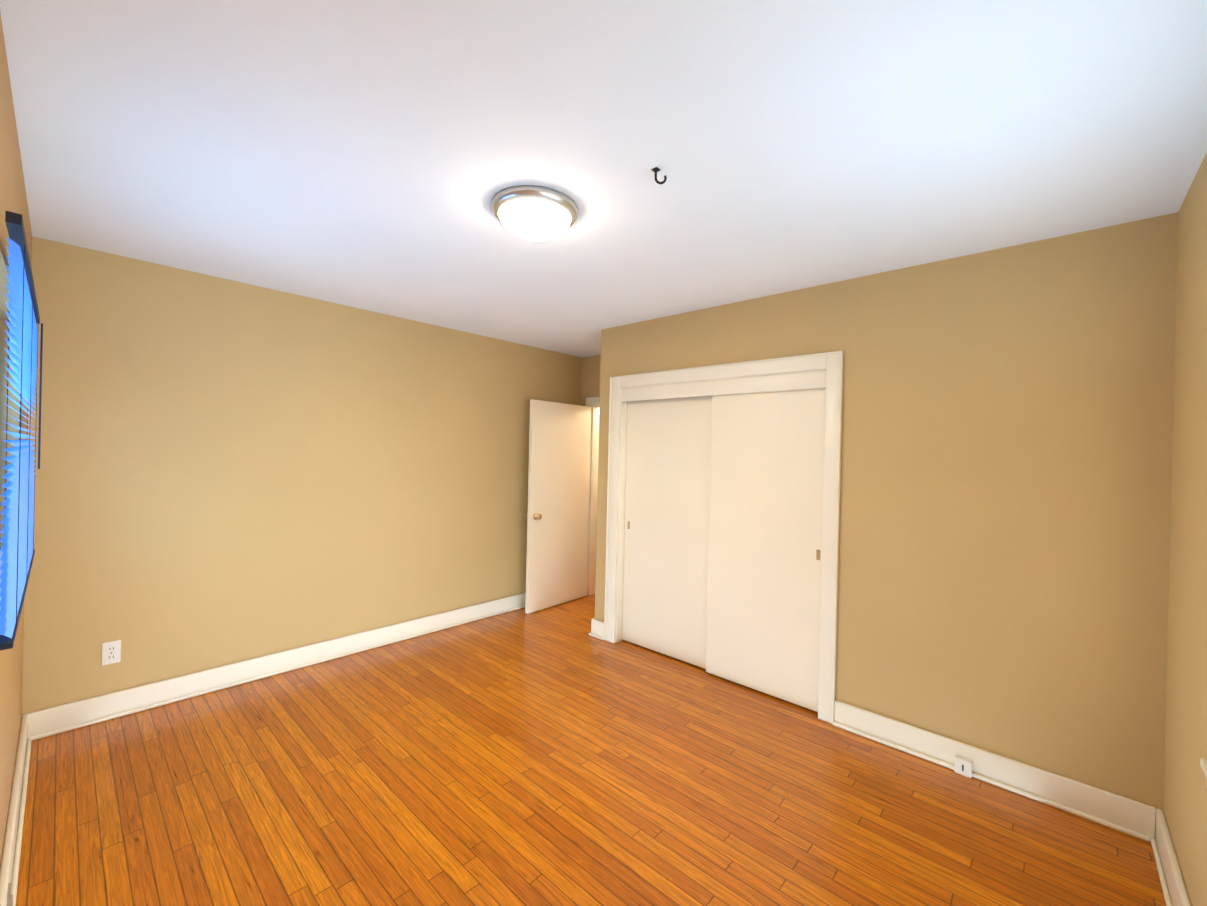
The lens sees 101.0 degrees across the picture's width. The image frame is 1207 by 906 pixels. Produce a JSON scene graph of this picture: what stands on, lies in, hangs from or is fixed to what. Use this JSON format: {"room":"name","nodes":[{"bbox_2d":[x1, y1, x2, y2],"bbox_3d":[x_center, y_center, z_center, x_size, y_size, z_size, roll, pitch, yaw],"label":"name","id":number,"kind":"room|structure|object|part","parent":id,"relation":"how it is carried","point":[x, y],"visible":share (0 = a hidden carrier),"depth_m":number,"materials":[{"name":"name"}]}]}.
{"room":"empty bedroom","nodes":[
{"label":"empty bedroom","id":0,"kind":"room"},
{"bbox_2d":[0,12,31,864],"bbox_3d":[-1.354,0.209,1.009,4.232,2.440,0.120,1,0,43],"label":"wall","id":1,"kind":"structure","parent":0,"point":[13,197],"depth_m":1.69,"materials":[{"name":"beige paint"}]},
{"bbox_2d":[0,551,2,625],"bbox_3d":[-1.894,-0.019,1.529,1.400,0.990,0.121,1,0,43],"label":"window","id":2,"kind":"structure","parent":1,"relation":"in","point":[1,553],"depth_m":1.63,"materials":[{"name":"glass"}]},
{"bbox_2d":[0,711,37,905],"bbox_3d":[-1.329,1.364,1.067,3.992,0.132,0.034,1,0,43],"label":"baseboard","id":3,"kind":"structure","parent":1,"relation":"attached to","point":[10,860],"depth_m":1.82,"materials":[{"name":"white wood"}]},
{"bbox_2d":[7,883,12,905],"bbox_3d":[-1.791,1.351,1.501,0.060,0.075,0.010,1,0,43],"label":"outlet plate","id":4,"kind":"object","parent":3,"relation":"attached to","point":[9,900],"visible":1,"depth_m":1.50,"materials":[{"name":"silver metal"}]},
{"bbox_2d":[0,211,42,649],"bbox_3d":[-1.840,-0.060,1.588,1.410,0.975,0.034,1,0,43],"label":"window blinds","id":5,"kind":"object","parent":1,"relation":"attached to","point":[18,513],"visible":1,"depth_m":1.24,"materials":[{"name":"blue"}]},
{"bbox_2d":[22,236,581,714],"bbox_3d":[-1.073,0.211,4.359,0.120,2.440,5.200,1,0,43],"label":"wall","id":6,"kind":"structure","parent":0,"point":[228,472],"depth_m":3.05,"materials":[{"name":"beige paint"}]},
{"bbox_2d":[102,640,120,665],"bbox_3d":[-2.596,1.054,2.625,0.010,0.116,0.070,1,0,43],"label":"outlet","id":7,"kind":"object","parent":6,"relation":"attached to","point":[111,652],"visible":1,"depth_m":2.62,"materials":[{"name":"plastic"}]},
{"bbox_2d":[32,592,525,738],"bbox_3d":[-1.522,1.356,3.780,0.040,0.132,3.714,1,0,43],"label":"baseboard","id":8,"kind":"structure","parent":6,"relation":"attached to","point":[55,720],"depth_m":3.03,"materials":[{"name":"white wood"}]},
{"bbox_2d":[16,594,1165,905],"bbox_3d":[0.373,1.517,2.927,4.232,0.100,5.320,1,0,43],"label":"floor","id":9,"kind":"structure","parent":0,"point":[558,754],"depth_m":2.07,"materials":[{"name":"brown wood"}]},
{"bbox_2d":[0,0,1206,356],"bbox_3d":[0.432,-1.022,2.924,4.232,0.100,5.320,1,0,43],"label":"ceiling","id":10,"kind":"structure","parent":0,"point":[372,154],"depth_m":1.55,"materials":[{"name":"paint"}]},
{"bbox_2d":[492,185,577,240],"bbox_3d":[-0.276,-0.923,2.003,0.344,0.128,0.344,1,0,43],"label":"ceiling light","id":11,"kind":"object","parent":10,"relation":"in","point":[534,213],"visible":1,"depth_m":1.91,"materials":[{"name":"white glass"}]},
{"bbox_2d":[655,170,666,183],"bbox_3d":[0.197,-0.951,1.713,0.042,0.051,0.008,1,0,-1],"label":"ceiling hook","id":12,"kind":"object","parent":10,"relation":"attached to","point":[662,182],"visible":0.94,"depth_m":1.71,"materials":[{"name":"grey metal"}]},
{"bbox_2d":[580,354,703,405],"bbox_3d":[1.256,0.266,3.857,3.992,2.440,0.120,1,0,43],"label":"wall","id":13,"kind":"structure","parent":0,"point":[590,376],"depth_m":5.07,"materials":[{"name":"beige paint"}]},
{"bbox_2d":[525,399,590,613],"bbox_3d":[-0.411,0.482,4.731,0.169,1.905,0.789,1,0,40],"label":"entry door","id":14,"kind":"structure","parent":13,"relation":"in","point":[558,503],"depth_m":4.68,"materials":[{"name":"white wood"}]},
{"bbox_3d":[-0.586,0.568,4.446,0.067,0.064,0.064,1,0,40],"label":"knob","id":15,"kind":"part","parent":14,"relation":"part of","materials":[{"name":"gold metal"}]},
{"bbox_2d":[586,397,599,595],"bbox_3d":[0.159,0.452,4.846,0.862,2.015,0.138,1,0,43],"label":"door frame","id":16,"kind":"structure","parent":13,"relation":"attached to","point":[593,403],"depth_m":5.06,"materials":[{"name":"white wood"}]},
{"bbox_2d":[595,212,1177,809],"bbox_3d":[1.113,0.264,2.991,3.033,2.440,0.120,1,0,43],"label":"wall","id":17,"kind":"structure","parent":0,"point":[1005,500],"depth_m":2.26,"materials":[{"name":"beige paint"}]},
{"bbox_2d":[591,618,603,635],"bbox_3d":[0.162,1.394,4.243,0.020,0.132,0.755,1,0,43],"label":"baseboard","id":18,"kind":"structure","parent":17,"relation":"attached to","point":[597,627],"depth_m":3.92,"materials":[{"name":"white wood"}]},
{"bbox_2d":[622,396,711,668],"bbox_3d":[0.468,0.532,3.607,0.796,1.848,0.034,1,0,43],"label":"sliding door","id":19,"kind":"structure","parent":17,"relation":"in","point":[667,515],"depth_m":3.59,"materials":[{"name":"white wood"}]},
{"bbox_2d":[604,351,843,724],"bbox_3d":[0.701,0.450,3.346,1.703,2.048,0.146,1,0,43],"label":"trim","id":20,"kind":"structure","parent":17,"relation":"attached to","point":[814,371],"depth_m":3.07,"materials":[{"name":"white wood"}]},
{"bbox_2d":[706,388,825,711],"bbox_3d":[0.985,0.545,3.082,0.736,1.848,0.034,1,0,43],"label":"sliding door","id":21,"kind":"structure","parent":17,"relation":"in","point":[765,541],"depth_m":3.04,"materials":[{"name":"white wood"}]},
{"bbox_2d":[833,700,1147,839],"bbox_3d":[1.697,1.433,2.328,1.175,0.132,0.034,1,0,43],"label":"baseboard","id":22,"kind":"structure","parent":17,"relation":"attached to","point":[1128,816],"depth_m":2.22,"materials":[{"name":"white wood"}]},
{"bbox_2d":[954,755,971,777],"bbox_3d":[1.678,1.462,2.320,0.064,0.071,0.032,1,0,43],"label":"electrical outlet box","id":23,"kind":"object","parent":22,"relation":"attached to","point":[963,766],"visible":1,"depth_m":2.31,"materials":[{"name":"plastic"}]},
{"bbox_2d":[1163,152,1206,905],"bbox_3d":[1.958,0.285,1.580,0.120,2.440,5.200,1,0,43],"label":"wall","id":24,"kind":"structure","parent":0,"point":[1185,799],"depth_m":1.64,"materials":[{"name":"beige paint"}]},
{"bbox_2d":[1142,805,1191,905],"bbox_3d":[1.142,1.422,0.839,0.040,0.132,2.978,1,0,43],"label":"baseboard","id":25,"kind":"structure","parent":24,"relation":"attached to","point":[1150,822],"depth_m":1.75,"materials":[{"name":"white wood"}]},
{"bbox_2d":[1200,758,1206,778],"bbox_3d":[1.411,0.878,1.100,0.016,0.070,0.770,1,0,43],"label":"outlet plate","id":26,"kind":"structure","parent":24,"relation":"attached to","point":[1203,763],"depth_m":1.36,"materials":[{"name":"white plastic"}]}
]}

